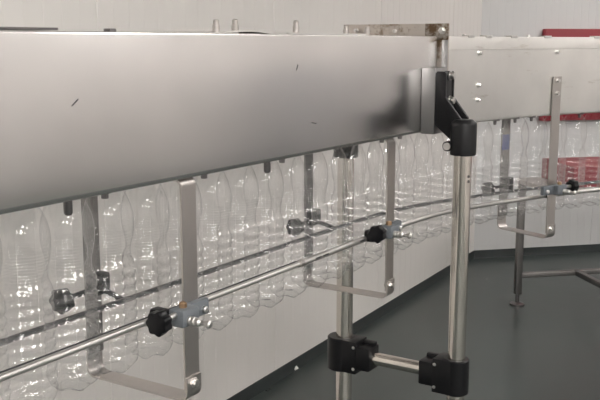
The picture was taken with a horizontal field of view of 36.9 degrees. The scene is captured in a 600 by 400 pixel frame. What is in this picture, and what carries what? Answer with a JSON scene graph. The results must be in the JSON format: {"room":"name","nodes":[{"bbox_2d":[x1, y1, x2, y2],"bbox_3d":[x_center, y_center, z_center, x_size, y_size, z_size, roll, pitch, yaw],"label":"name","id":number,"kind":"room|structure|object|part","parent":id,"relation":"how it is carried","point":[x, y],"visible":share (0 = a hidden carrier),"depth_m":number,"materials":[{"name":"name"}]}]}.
{"room":"processing plant","nodes":[
{"label":"processing plant","id":0,"kind":"room"},
{"bbox_2d":[0,0,481,399],"bbox_3d":[-2.560,-0.075,-0.150,0.080,3.400,15.500,6,11,29],"label":"wall","id":1,"kind":"structure","parent":0,"point":[233,357],"depth_m":3.81,"materials":[{"name":"white paint"}]},
{"bbox_2d":[227,251,474,399],"bbox_3d":[-2.521,1.573,0.117,0.010,0.060,15.500,6,11,29],"label":"baseboard","id":2,"kind":"structure","parent":1,"relation":"attached to","point":[256,388],"depth_m":4.69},
{"bbox_2d":[250,252,599,399],"bbox_3d":[-0.962,1.573,0.468,10.781,0.060,14.164,0,10,0],"label":"floor","id":3,"kind":"structure","parent":0,"point":[548,347],"depth_m":4.92,"materials":[{"name":"grey concrete"}]},
{"bbox_2d":[327,71,476,399],"bbox_3d":[0.289,0.383,2.672,0.468,1.521,0.119,6,11,30],"label":"support stand","id":4,"kind":"object","parent":3,"relation":"on","point":[349,353],"visible":0.9,"depth_m":2.57,"materials":[{"name":"silver metal"}]},
{"bbox_2d":[0,19,449,215],"bbox_3d":[-0.241,-0.199,1.783,0.358,0.334,2.143,6,11,29],"label":"conveyor","id":5,"kind":"object","parent":4,"relation":"on","point":[84,114],"visible":0.99,"depth_m":1.67,"materials":[{"name":"metal"}]},
{"bbox_2d":[0,243,10,399],"bbox_3d":[-0.521,0.164,1.437,0.097,0.413,0.097,-5,11,-26],"label":"plastic bottle","id":6,"kind":"object","parent":5,"relation":"hanging from","point":[1,243],"visible":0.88,"depth_m":1.46,"materials":[{"name":"clear plastic"}]},
{"bbox_2d":[0,222,58,398],"bbox_3d":[-0.466,0.149,1.522,0.097,0.413,0.097,7,12,35],"label":"plastic bottle","id":7,"kind":"object","parent":5,"relation":"hanging from","point":[47,222],"visible":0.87,"depth_m":1.54,"materials":[{"name":"clear plastic"}]},
{"bbox_2d":[39,202,100,390],"bbox_3d":[-0.412,0.135,1.606,0.097,0.413,0.097,7,12,35],"label":"plastic bottle","id":8,"kind":"object","parent":5,"relation":"hanging from","point":[86,202],"visible":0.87,"depth_m":1.61,"materials":[{"name":"clear plastic"}]},
{"bbox_2d":[49,271,123,314],"bbox_3d":[-0.423,0.189,1.810,0.086,0.057,0.142,7,12,35],"label":"clamp","id":9,"kind":"object","parent":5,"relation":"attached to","point":[63,299],"visible":0.99,"depth_m":1.83,"materials":[{"name":"black plastic"}]},
{"bbox_3d":[-0.470,0.199,1.775,0.050,0.051,0.024,5,11,26],"label":"knob","id":10,"kind":"part","parent":9,"relation":"part of","materials":[{"name":"plastic"}]},
{"bbox_3d":[-0.450,0.192,1.811,0.012,0.012,0.090,5,11,26],"label":"stem","id":11,"kind":"part","parent":9,"relation":"part of","materials":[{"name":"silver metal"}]},
{"bbox_2d":[82,194,138,373],"bbox_3d":[-0.357,0.120,1.690,0.097,0.413,0.097,-5,11,-26],"label":"plastic bottle","id":12,"kind":"object","parent":5,"relation":"hanging from","point":[126,194],"visible":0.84,"depth_m":1.70,"materials":[{"name":"clear plastic"}]},
{"bbox_2d":[81,177,200,399],"bbox_3d":[-0.318,0.164,1.798,0.280,0.439,0.043,6,12,32],"label":"bracket","id":13,"kind":"object","parent":5,"relation":"attached to","point":[187,186],"visible":0.86,"depth_m":1.79,"materials":[{"name":"metal"}]},
{"bbox_2d":[120,191,172,358],"bbox_3d":[-0.303,0.105,1.775,0.097,0.413,0.097,-2,10,-13],"label":"plastic bottle","id":14,"kind":"object","parent":5,"relation":"hanging from","point":[124,191],"visible":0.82,"depth_m":1.78,"materials":[{"name":"clear plastic"}]},
{"bbox_2d":[145,297,212,336],"bbox_3d":[-0.223,0.214,1.683,0.150,0.049,0.114,-5,11,-28],"label":"clamp","id":15,"kind":"object","parent":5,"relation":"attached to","point":[160,320],"visible":1,"depth_m":1.67,"materials":[{"name":"metal"}]},
{"bbox_3d":[-0.255,0.223,1.630,0.047,0.048,0.025,5,11,28],"label":"knob","id":16,"kind":"part","parent":15,"relation":"part of","materials":[{"name":"plastic"}]},
{"bbox_3d":[-0.241,0.217,1.653,0.012,0.013,0.040,5,11,28],"label":"stem","id":17,"kind":"part","parent":15,"relation":"part of","materials":[{"name":"metal"}]},
{"bbox_3d":[-0.199,0.209,1.738,0.015,0.032,0.058,6,12,32],"label":"plate","id":18,"kind":"part","parent":15,"relation":"part of","materials":[{"name":"grey metal"}]},
{"bbox_2d":[0,187,599,381],"bbox_3d":[0.327,0.111,2.440,0.372,0.044,3.640,9,13,41],"label":"rail","id":19,"kind":"object","parent":15,"relation":"attached to","point":[27,366],"visible":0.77,"depth_m":1.91,"materials":[{"name":"metal"}]},
{"bbox_3d":[-0.366,0.251,1.571,0.012,0.012,1.420,6,12,32],"label":"rod","id":20,"kind":"part","parent":19,"relation":"part of","materials":[{"name":"metal"}]},
{"bbox_2d":[155,180,204,343],"bbox_3d":[-0.249,0.090,1.859,0.097,0.413,0.097,-9,13,-41],"label":"plastic bottle","id":21,"kind":"object","parent":5,"relation":"hanging from","point":[195,180],"visible":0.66,"depth_m":1.86,"materials":[{"name":"clear plastic"}]},
{"bbox_2d":[201,174,233,330],"bbox_3d":[-0.194,0.075,1.944,0.097,0.413,0.097,-4,11,-21],"label":"plastic bottle","id":22,"kind":"object","parent":5,"relation":"hanging from","point":[225,174],"visible":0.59,"depth_m":1.95,"materials":[{"name":"clear plastic"}]},
{"bbox_2d":[216,176,259,318],"bbox_3d":[-0.140,0.061,2.028,0.097,0.413,0.097,0,10,-3],"label":"plastic bottle","id":23,"kind":"object","parent":5,"relation":"hanging from","point":[218,176],"visible":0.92,"depth_m":2.04,"materials":[{"name":"clear plastic"}]},
{"bbox_2d":[243,168,283,307],"bbox_3d":[-0.085,0.046,2.112,0.097,0.413,0.097,-2,10,-13],"label":"plastic bottle","id":24,"kind":"object","parent":5,"relation":"hanging from","point":[280,168],"visible":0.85,"depth_m":2.12,"materials":[{"name":"clear plastic"}]},
{"bbox_2d":[268,173,306,296],"bbox_3d":[-0.031,0.031,2.197,0.097,0.413,0.097,4,11,24],"label":"plastic bottle","id":25,"kind":"object","parent":5,"relation":"hanging from","point":[306,173],"visible":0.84,"depth_m":2.21,"materials":[{"name":"clear plastic"}]},
{"bbox_2d":[290,162,327,287],"bbox_3d":[0.024,0.016,2.281,0.097,0.413,0.097,-5,11,-25],"label":"plastic bottle","id":26,"kind":"object","parent":5,"relation":"hanging from","point":[326,162],"visible":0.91,"depth_m":2.29,"materials":[{"name":"clear plastic"}]},
{"bbox_2d":[285,208,333,236],"bbox_3d":[0.033,0.065,2.517,0.086,0.057,0.142,7,12,35],"label":"clamp","id":27,"kind":"object","parent":5,"relation":"attached to","point":[297,226],"visible":1,"depth_m":2.54,"materials":[{"name":"black plastic"}]},
{"bbox_3d":[-0.014,0.074,2.482,0.050,0.051,0.024,5,11,26],"label":"knob","id":28,"kind":"part","parent":27,"relation":"part of","materials":[{"name":"plastic"}]},
{"bbox_2d":[311,155,347,278],"bbox_3d":[0.078,0.001,2.365,0.097,0.413,0.097,-6,12,-32],"label":"plastic bottle","id":29,"kind":"object","parent":5,"relation":"hanging from","point":[345,155],"visible":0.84,"depth_m":2.38,"materials":[{"name":"clear plastic"}]},
{"bbox_2d":[330,150,366,270],"bbox_3d":[0.132,-0.013,2.450,0.097,0.413,0.097,5,11,27],"label":"plastic bottle","id":30,"kind":"object","parent":5,"relation":"hanging from","point":[334,150],"visible":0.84,"depth_m":2.46,"materials":[{"name":"clear plastic"}]},
{"bbox_2d":[303,138,395,297],"bbox_3d":[0.138,0.040,2.505,0.280,0.439,0.043,6,12,32],"label":"bracket","id":31,"kind":"object","parent":5,"relation":"attached to","point":[389,284],"visible":0.88,"depth_m":2.50,"materials":[{"name":"metal"}]},
{"bbox_2d":[364,220,411,243],"bbox_3d":[0.233,0.085,2.389,0.150,0.060,0.114,-5,11,-28],"label":"clamp","id":32,"kind":"object","parent":5,"relation":"attached to","point":[390,230],"visible":1,"depth_m":2.37,"materials":[{"name":"metal"}]},
{"bbox_3d":[0.200,0.088,2.335,0.047,0.048,0.025,5,11,28],"label":"knob","id":33,"kind":"part","parent":32,"relation":"part of","materials":[{"name":"plastic"}]},
{"bbox_3d":[0.257,0.074,2.443,0.015,0.032,0.058,6,12,32],"label":"plate","id":34,"kind":"part","parent":32,"relation":"part of","materials":[{"name":"grey metal"}]},
{"bbox_3d":[0.394,-0.485,2.592,0.073,0.046,0.003,6,12,32],"label":"corner plate","id":35,"kind":"part","parent":5,"relation":"part of","materials":[{"name":"silver metal"}]},
{"bbox_2d":[448,34,599,124],"bbox_3d":[0.968,-0.444,3.236,1.803,0.294,0.348,-7,12,-35],"label":"conveyor","id":36,"kind":"object","parent":5,"relation":"attached to","point":[510,76],"visible":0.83,"depth_m":3.01,"materials":[{"name":"metal"}]},
{"bbox_2d":[481,177,513,193],"bbox_3d":[0.736,-0.050,3.328,0.142,0.057,0.050,-7,12,-34],"label":"clamp","id":37,"kind":"object","parent":36,"relation":"attached to","point":[504,182],"visible":0.88,"depth_m":3.34,"materials":[{"name":"black plastic"}]},
{"bbox_2d":[0,180,599,346],"bbox_3d":[0.244,0.096,2.527,0.406,0.040,3.901,9,13,41],"label":"rail","id":38,"kind":"object","parent":37,"relation":"attached to","point":[77,316],"visible":0.84,"depth_m":2.09,"materials":[{"name":"metal"}]},
{"bbox_3d":[0.689,-0.041,3.297,0.024,0.051,0.050,-8,13,-40],"label":"knob","id":39,"kind":"part","parent":37,"relation":"part of","materials":[{"name":"plastic"}]},
{"bbox_2d":[497,76,561,237],"bbox_3d":[0.830,-0.161,3.258,0.043,0.574,0.246,-7,12,-34],"label":"bracket","id":40,"kind":"object","parent":36,"relation":"attached to","point":[557,81],"visible":0.99,"depth_m":3.20,"materials":[{"name":"metal"}]},
{"bbox_2d":[540,179,579,197],"bbox_3d":[0.918,-0.034,3.190,0.154,0.070,0.122,0,10,0],"label":"clamp","id":41,"kind":"object","parent":36,"relation":"attached to","point":[571,187],"visible":0.98,"depth_m":3.16,"materials":[{"name":"metal"}]},
{"bbox_3d":[0.868,-0.034,3.157,0.058,0.032,0.015,-7,12,-35],"label":"plate","id":42,"kind":"part","parent":41,"relation":"part of","materials":[{"name":"grey metal"}]},
{"bbox_3d":[0.974,-0.050,3.216,0.025,0.048,0.047,-6,12,-32],"label":"knob","id":43,"kind":"part","parent":41,"relation":"part of","materials":[{"name":"plastic"}]},
{"bbox_3d":[0.137,0.435,2.782,0.050,1.280,0.050,0,10,0],"label":"post","id":44,"kind":"part","parent":4,"relation":"part of","materials":[{"name":"silver metal"}]},
{"bbox_3d":[0.147,-0.140,2.620,0.020,0.040,0.044,6,12,32],"label":"knob","id":45,"kind":"part","parent":4,"relation":"part of","materials":[{"name":"plastic"}]},
{"bbox_3d":[0.449,0.467,2.586,0.050,1.285,0.050,0,10,0],"label":"post","id":46,"kind":"part","parent":4,"relation":"part of","materials":[{"name":"silver metal"}]},
{"bbox_2d":[510,157,599,306],"bbox_3d":[2.280,0.249,5.198,1.825,0.912,1.009,-2,10,-11],"label":"stand","id":47,"kind":"object","parent":3,"relation":"on","point":[580,169],"visible":0.91,"depth_m":5.42,"materials":[{"name":"metal"}]},
{"bbox_3d":[1.340,0.237,5.487,0.038,0.694,0.038,-2,10,-11],"label":"leg","id":48,"kind":"part","parent":47,"relation":"part of","materials":[{"name":"metal"}]},
{"bbox_3d":[2.111,-0.112,5.391,1.560,0.028,0.400,-2,10,-11],"label":"frame","id":49,"kind":"part","parent":47,"relation":"part of","materials":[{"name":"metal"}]},
{"bbox_3d":[2.076,0.437,5.667,1.480,0.032,0.032,-2,10,-11],"label":"floor rail","id":50,"kind":"part","parent":47,"relation":"part of","materials":[{"name":"metal"}]},
{"bbox_3d":[1.809,0.529,5.139,0.032,0.032,0.940,-2,10,-11],"label":"floor rail","id":51,"kind":"part","parent":47,"relation":"part of","materials":[{"name":"metal"}]},
{"bbox_2d":[474,0,599,249],"bbox_3d":[2.857,-1.303,6.844,3.200,3.400,0.080,-2,10,-12],"label":"wall","id":52,"kind":"structure","parent":0,"point":[578,225],"depth_m":6.72,"materials":[{"name":"white paint"}]},
{"bbox_2d":[474,244,599,257],"bbox_3d":[2.862,0.349,7.089,3.210,0.060,0.010,-2,10,-12],"label":"baseboard","id":53,"kind":"structure","parent":52,"relation":"attached to","point":[492,253],"depth_m":6.87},
{"bbox_2d":[538,29,599,120],"bbox_3d":[2.602,-0.946,6.777,1.700,0.670,0.054,-2,10,-12],"label":"wall panel","id":54,"kind":"object","parent":52,"relation":"attached to","point":[546,32],"visible":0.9,"depth_m":6.60,"materials":[{"name":"red paint"}]}
]}

